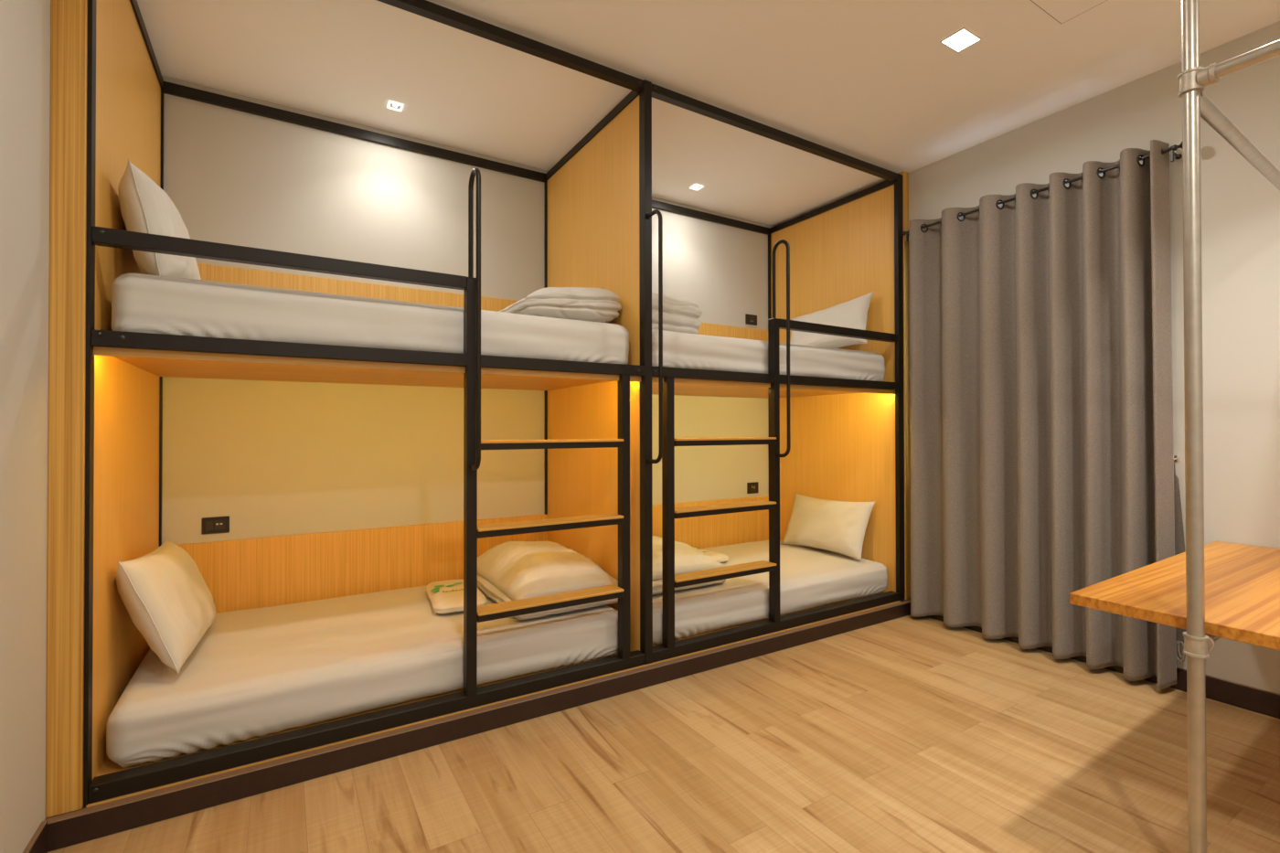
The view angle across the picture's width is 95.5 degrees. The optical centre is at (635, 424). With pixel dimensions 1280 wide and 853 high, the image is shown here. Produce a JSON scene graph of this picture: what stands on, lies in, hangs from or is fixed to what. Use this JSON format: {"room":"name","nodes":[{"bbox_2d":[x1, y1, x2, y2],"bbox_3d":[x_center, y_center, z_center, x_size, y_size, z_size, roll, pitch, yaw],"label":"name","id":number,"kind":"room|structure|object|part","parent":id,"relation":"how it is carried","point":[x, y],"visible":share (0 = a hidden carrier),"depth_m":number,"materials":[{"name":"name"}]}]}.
{"room":"dormitory","nodes":[
{"label":"dormitory","id":0,"kind":"room"},
{"bbox_2d":[0,0,50,852],"bbox_3d":[-1.091,-0.253,0.520,0.100,3.066,5.470,0,-1,-31],"label":"wall","id":1,"kind":"structure","parent":0,"point":[25,25],"depth_m":1.61,"materials":[{"name":"grey paint"}]},
{"bbox_2d":[22,820,47,852],"bbox_3d":[-0.698,1.226,-0.024,0.014,0.098,4.155,0,-1,-31],"label":"baseboard","id":2,"kind":"structure","parent":1,"relation":"attached to","point":[38,842],"depth_m":1.70,"materials":[{"name":"brown wood"}]},
{"bbox_2d":[45,0,87,817],"bbox_3d":[-1.785,-0.286,1.835,0.082,2.978,0.062,0,-1,-31],"label":"trim","id":3,"kind":"structure","parent":1,"relation":"attached to","point":[69,18],"depth_m":1.81,"materials":[{"name":"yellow wood"}]},
{"bbox_2d":[45,599,910,852],"bbox_3d":[0.061,1.253,2.895,4.343,0.087,0.040,0,-1,-31],"label":"baseboard","id":4,"kind":"structure","parent":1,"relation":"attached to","point":[67,829],"depth_m":2.27,"materials":[{"name":"brown wood"}]},
{"bbox_2d":[161,75,773,544],"bbox_3d":[-0.636,-0.226,4.058,4.560,3.066,0.100,0,-1,-31],"label":"wall","id":5,"kind":"structure","parent":0,"point":[273,458],"depth_m":3.44,"materials":[{"name":"grey paint"}]},
{"bbox_2d":[202,516,229,533],"bbox_3d":[-2.192,0.525,3.036,0.118,0.085,0.013,0,-1,-31],"label":"power socket","id":6,"kind":"object","parent":5,"relation":"attached to","point":[217,524],"visible":1,"depth_m":3.03,"materials":[{"name":"black plastic"}]},
{"bbox_2d":[745,313,757,325],"bbox_3d":[0.994,-0.900,4.990,0.130,0.087,0.014,0,-1,-31],"label":"wall switch","id":7,"kind":"object","parent":5,"relation":"attached to","point":[750,319],"visible":1,"depth_m":4.98,"materials":[{"name":"black plastic"}]},
{"bbox_2d":[746,481,758,493],"bbox_3d":[1.007,0.544,4.986,0.125,0.095,0.013,0,-1,-31],"label":"power socket","id":8,"kind":"object","parent":5,"relation":"attached to","point":[752,487],"visible":1,"depth_m":4.98,"materials":[{"name":"black plastic"}]},
{"bbox_2d":[47,614,1279,852],"bbox_3d":[0.816,1.336,1.668,4.560,0.100,5.670,0,-1,-31],"label":"floor","id":9,"kind":"structure","parent":0,"point":[908,733],"depth_m":2.14,"materials":[{"name":"brown wood"}]},
{"bbox_2d":[82,0,662,808],"bbox_3d":[-1.131,-0.222,2.881,2.148,3.041,1.390,0,-1,-31],"label":"bunk bed","id":10,"kind":"object","parent":9,"relation":"on","point":[597,443],"visible":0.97,"depth_m":2.69,"materials":[{"name":"black paint"}]},
{"bbox_3d":[-1.748,-0.272,1.863,0.011,2.950,0.048,0,-1,-31],"label":"corner post","id":11,"kind":"part","parent":10,"relation":"part of","materials":[{"name":"black metal"}]},
{"bbox_3d":[-2.084,-0.221,2.400,0.020,3.034,1.216,0,-1,-31],"label":"panel","id":12,"kind":"part","parent":10,"relation":"part of","materials":[{"name":"brown wood"}]},
{"bbox_3d":[-2.383,0.185,2.919,0.010,0.850,0.018,0,-1,-31],"label":"corner trim","id":13,"kind":"part","parent":10,"relation":"part of","materials":[{"name":"black paint"}]},
{"bbox_3d":[-2.385,-1.255,2.930,0.010,0.844,0.018,0,-1,-31],"label":"corner trim","id":14,"kind":"part","parent":10,"relation":"part of","materials":[{"name":"black paint"}]},
{"bbox_3d":[-1.236,-0.605,2.179,1.188,0.050,0.048,0,-1,-31],"label":"guard rail","id":15,"kind":"part","parent":10,"relation":"part of","materials":[{"name":"black metal"}]},
{"bbox_2d":[106,585,618,767],"bbox_3d":[-1.181,1.061,2.911,2.023,0.223,1.132,0,-1,-31],"label":"mattress","id":16,"kind":"object","parent":10,"relation":"on","point":[260,672],"visible":0.89,"depth_m":2.40,"materials":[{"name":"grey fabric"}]},
{"bbox_2d":[116,539,215,672],"bbox_3d":[-1.912,0.716,2.399,0.271,0.464,0.759,0,0,-26],"label":"pillow","id":17,"kind":"object","parent":16,"relation":"on","point":[164,592],"visible":1,"depth_m":2.15,"materials":[{"name":"fabric"}]},
{"bbox_2d":[426,579,487,614],"bbox_3d":[-0.973,0.911,3.137,0.274,0.079,0.520,0,0,-26],"label":"packet","id":18,"kind":"object","parent":16,"relation":"on","point":[445,596],"visible":0.74,"depth_m":3.00,"materials":[{"name":"beige"}]},
{"bbox_2d":[430,582,462,592],"bbox_3d":[-1.020,0.875,3.154,0.101,0.006,0.225,0,-1,42],"label":"print","id":19,"kind":"object","parent":18,"relation":"on","point":[456,586],"depth_m":3.13,"materials":[{"name":"green"}]},
{"bbox_2d":[477,541,618,619],"bbox_3d":[-0.554,0.812,3.308,0.604,0.279,0.953,0,-1,-31],"label":"duvet","id":20,"kind":"object","parent":16,"relation":"on","point":[509,570],"visible":0.8,"depth_m":3.03,"materials":[{"name":"grey fabric"}]},
{"bbox_3d":[-0.857,1.175,2.403,2.079,0.054,0.064,0,-1,-31],"label":"rail","id":21,"kind":"part","parent":10,"relation":"part of","materials":[{"name":"black metal"}]},
{"bbox_3d":[-0.855,-0.274,2.408,2.079,0.051,0.048,0,-1,-31],"label":"bed rail","id":22,"kind":"part","parent":10,"relation":"part of","materials":[{"name":"black paint"}]},
{"bbox_2d":[111,273,629,364],"bbox_3d":[-1.171,-0.389,2.927,2.033,0.254,1.148,0,-1,-31],"label":"mattress","id":23,"kind":"object","parent":10,"relation":"on","point":[141,303],"visible":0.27,"depth_m":2.27,"materials":[{"name":"grey fabric"}]},
{"bbox_2d":[117,159,201,279],"bbox_3d":[-1.935,-0.730,2.387,0.211,0.424,0.814,0,-1,-32],"label":"pillow","id":24,"kind":"object","parent":23,"relation":"on","point":[145,208],"visible":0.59,"depth_m":2.09,"materials":[{"name":"fabric"}]},
{"bbox_2d":[498,287,621,322],"bbox_3d":[-0.444,-0.621,3.194,0.561,0.208,0.661,0,-1,-31],"label":"duvet","id":25,"kind":"object","parent":23,"relation":"on","point":[592,304],"visible":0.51,"depth_m":2.93,"materials":[{"name":"grey fabric"}]},
{"bbox_3d":[-0.678,-0.444,2.447,0.021,1.270,0.136,0,-1,-31],"label":"grab handle","id":26,"kind":"part","parent":10,"relation":"part of","materials":[{"name":"black paint"}]},
{"bbox_3d":[-0.618,-1.249,4.007,0.014,0.844,0.018,0,-1,-31],"label":"corner trim","id":27,"kind":"part","parent":10,"relation":"part of","materials":[{"name":"black paint"}]},
{"bbox_3d":[-0.615,0.191,3.996,0.014,0.850,0.018,0,-1,-31],"label":"corner trim","id":28,"kind":"part","parent":10,"relation":"part of","materials":[{"name":"black paint"}]},
{"bbox_3d":[-0.278,-0.215,3.501,0.044,3.034,1.216,0,-1,-31],"label":"panel","id":29,"kind":"part","parent":10,"relation":"part of","materials":[{"name":"brown wood"}]},
{"bbox_3d":[0.053,-0.270,2.959,0.045,2.949,0.052,0,-1,-31],"label":"post","id":30,"kind":"part","parent":10,"relation":"part of","materials":[{"name":"black metal"}]},
{"bbox_3d":[0.096,-0.437,2.889,0.021,1.262,0.122,0,-1,-31],"label":"grab handle","id":31,"kind":"part","parent":10,"relation":"part of","materials":[{"name":"black paint"}]},
{"bbox_2d":[651,83,905,664],"bbox_3d":[0.669,-0.215,3.991,2.081,3.039,1.368,0,-1,-31],"label":"bunk bed","id":32,"kind":"object","parent":9,"relation":"on","point":[829,438],"visible":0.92,"depth_m":4.16,"materials":[{"name":"black paint"}]},
{"bbox_2d":[651,329,885,381],"bbox_3d":[0.620,-0.381,4.017,1.986,0.248,1.149,0,-1,-31],"label":"mattress","id":33,"kind":"object","parent":32,"relation":"on","point":[682,350],"visible":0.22,"depth_m":3.40,"materials":[{"name":"grey fabric"}]},
{"bbox_2d":[651,292,701,334],"bbox_3d":[0.038,-0.656,3.708,0.620,0.300,0.632,0,-1,-31],"label":"duvet","id":34,"kind":"object","parent":33,"relation":"on","point":[680,314],"visible":0.27,"depth_m":3.50,"materials":[{"name":"grey fabric"}]},
{"bbox_2d":[789,291,873,348],"bbox_3d":[1.462,-0.727,4.450,0.202,0.451,0.810,0,-1,-32],"label":"pillow","id":35,"kind":"object","parent":33,"relation":"on","point":[852,314],"visible":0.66,"depth_m":4.28,"materials":[{"name":"fabric"}]},
{"bbox_3d":[1.176,-1.243,5.099,0.022,0.844,0.018,0,-1,-31],"label":"corner trim","id":36,"kind":"part","parent":32,"relation":"part of","materials":[{"name":"black paint"}]},
{"bbox_2d":[652,540,887,644],"bbox_3d":[0.639,1.071,4.020,2.009,0.215,1.134,0,-1,-31],"label":"mattress","id":37,"kind":"object","parent":32,"relation":"on","point":[810,577],"visible":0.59,"depth_m":3.62,"materials":[{"name":"grey fabric"}]},
{"bbox_2d":[652,535,726,595],"bbox_3d":[0.059,0.840,3.712,0.656,0.245,0.906,0,-1,-31],"label":"duvet","id":38,"kind":"object","parent":37,"relation":"on","point":[688,559],"visible":0.25,"depth_m":3.42,"materials":[{"name":"grey fabric"}]},
{"bbox_2d":[693,547,728,562],"bbox_3d":[0.420,0.932,4.152,0.310,0.067,0.443,0,-1,-40],"label":"packet","id":39,"kind":"object","parent":37,"relation":"on","point":[719,557],"visible":0.24,"depth_m":4.05,"materials":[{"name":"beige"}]},
{"bbox_2d":[781,493,874,560],"bbox_3d":[1.448,0.758,4.429,0.238,0.417,0.767,0,-1,-32],"label":"pillow","id":40,"kind":"object","parent":37,"relation":"on","point":[839,527],"visible":1,"depth_m":4.31,"materials":[{"name":"fabric"}]},
{"bbox_3d":[0.935,-0.268,3.498,2.022,0.051,0.048,0,-1,-31],"label":"bed rail","id":41,"kind":"part","parent":32,"relation":"part of","materials":[{"name":"black metal"}]},
{"bbox_3d":[0.933,1.181,3.494,2.022,0.054,0.064,0,-1,-31],"label":"rail","id":42,"kind":"part","parent":32,"relation":"part of","materials":[{"name":"black metal"}]},
{"bbox_3d":[0.845,-0.442,3.377,0.021,1.264,0.133,0,-1,-31],"label":"grab handle","id":43,"kind":"part","parent":32,"relation":"part of","materials":[{"name":"black paint"}]},
{"bbox_3d":[1.508,-0.209,4.589,0.020,3.034,1.216,0,-1,-31],"label":"panel","id":44,"kind":"part","parent":32,"relation":"part of","materials":[{"name":"brown wood"}]},
{"bbox_3d":[1.316,-0.597,3.733,1.130,0.050,0.048,0,-1,-31],"label":"guard rail","id":45,"kind":"part","parent":32,"relation":"part of","materials":[{"name":"black metal"}]},
{"bbox_3d":[1.829,-0.266,4.032,0.059,2.942,0.030,0,-1,-31],"label":"corner post","id":46,"kind":"part","parent":32,"relation":"part of","materials":[{"name":"black metal"}]},
{"bbox_2d":[1069,0,1279,852],"bbox_3d":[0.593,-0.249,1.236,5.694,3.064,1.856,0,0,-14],"label":"desk","id":47,"kind":"object","parent":9,"relation":"on","point":[1213,591],"visible":1,"depth_m":1.59,"materials":[{"name":"brown wood"}]},
{"bbox_2d":[136,0,1279,226],"bbox_3d":[0.811,-1.830,1.692,4.560,0.100,5.670,0,-1,-31],"label":"ceiling","id":48,"kind":"structure","parent":0,"point":[875,82],"depth_m":2.90,"materials":[{"name":"white paint"}]},
{"bbox_2d":[387,100,403,112],"bbox_3d":[-1.328,-1.759,3.213,0.072,0.012,0.072,0,-1,-31],"label":"recessed light","id":49,"kind":"object","parent":48,"relation":"in","point":[392,105],"visible":1,"depth_m":3.21,"materials":[{"name":"white"}]},
{"bbox_2d":[689,183,703,191],"bbox_3d":[0.450,-1.753,4.296,0.072,0.012,0.072,0,-1,-31],"label":"recessed light","id":50,"kind":"object","parent":48,"relation":"in","point":[696,186],"visible":1,"depth_m":4.29,"materials":[{"name":"white"}]},
{"bbox_2d":[939,26,981,53],"bbox_3d":[1.498,-1.770,2.678,0.144,0.006,0.112,0,-1,-31],"label":"recessed light","id":51,"kind":"object","parent":48,"relation":"in","point":[961,39],"visible":1,"depth_m":2.67,"materials":[{"name":"white"}]},
{"bbox_2d":[1030,0,1107,23],"bbox_3d":[1.793,-1.777,2.130,0.621,0.001,0.664,0,-1,-31],"label":"ceiling hatch","id":52,"kind":"object","parent":48,"relation":"attached to","point":[1061,11],"visible":1,"depth_m":2.47,"materials":[{"name":"white"}]},
{"bbox_2d":[899,21,1279,693],"bbox_3d":[2.718,-0.241,2.840,0.100,3.066,5.470,0,-1,-31],"label":"wall","id":53,"kind":"structure","parent":0,"point":[1241,207],"depth_m":2.72,"materials":[{"name":"grey paint"}]},
{"bbox_2d":[897,170,910,599],"bbox_3d":[1.876,-0.274,4.069,0.060,2.978,0.056,0,-1,-31],"label":"trim","id":54,"kind":"structure","parent":53,"relation":"attached to","point":[905,176],"depth_m":4.04,"materials":[{"name":"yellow wood"}]},
{"bbox_2d":[902,141,1182,241],"bbox_3d":[2.260,-1.306,3.388,0.117,0.090,1.494,0,-1,-31],"label":"curtain rod","id":55,"kind":"object","parent":53,"relation":"attached to","point":[1171,149],"visible":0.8,"depth_m":3.12,"materials":[{"name":"black painted steel"}]},
{"bbox_2d":[908,139,1176,689],"bbox_3d":[2.223,-0.050,3.384,0.148,2.642,1.366,0,-1,-31],"label":"curtain","id":56,"kind":"object","parent":55,"relation":"hanging from","point":[1041,376],"visible":0.97,"depth_m":3.29,"materials":[{"name":"grey fabric"}]},
{"bbox_2d":[909,597,1279,719],"bbox_3d":[3.003,1.234,2.255,0.014,0.106,4.195,0,-1,-31],"label":"baseboard","id":57,"kind":"structure","parent":53,"relation":"attached to","point":[1258,700],"depth_m":2.68,"materials":[{"name":"brown"}]},
{"bbox_2d":[1173,453,1180,461],"bbox_3d":[2.632,0.161,2.840,0.044,0.044,0.032,0,-1,-31],"label":"hook","id":58,"kind":"object","parent":53,"relation":"attached to","point":[1177,458],"visible":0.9,"depth_m":2.84,"materials":[{"name":"silver metal"}]},
{"bbox_2d":[1173,458,1186,661],"bbox_3d":[2.634,0.656,2.817,0.014,0.983,0.064,0,-1,-31],"label":"tieback","id":59,"kind":"object","parent":58,"relation":"hanging from","point":[1179,542],"visible":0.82,"depth_m":2.82,"materials":[{"name":"beige"}]}
]}

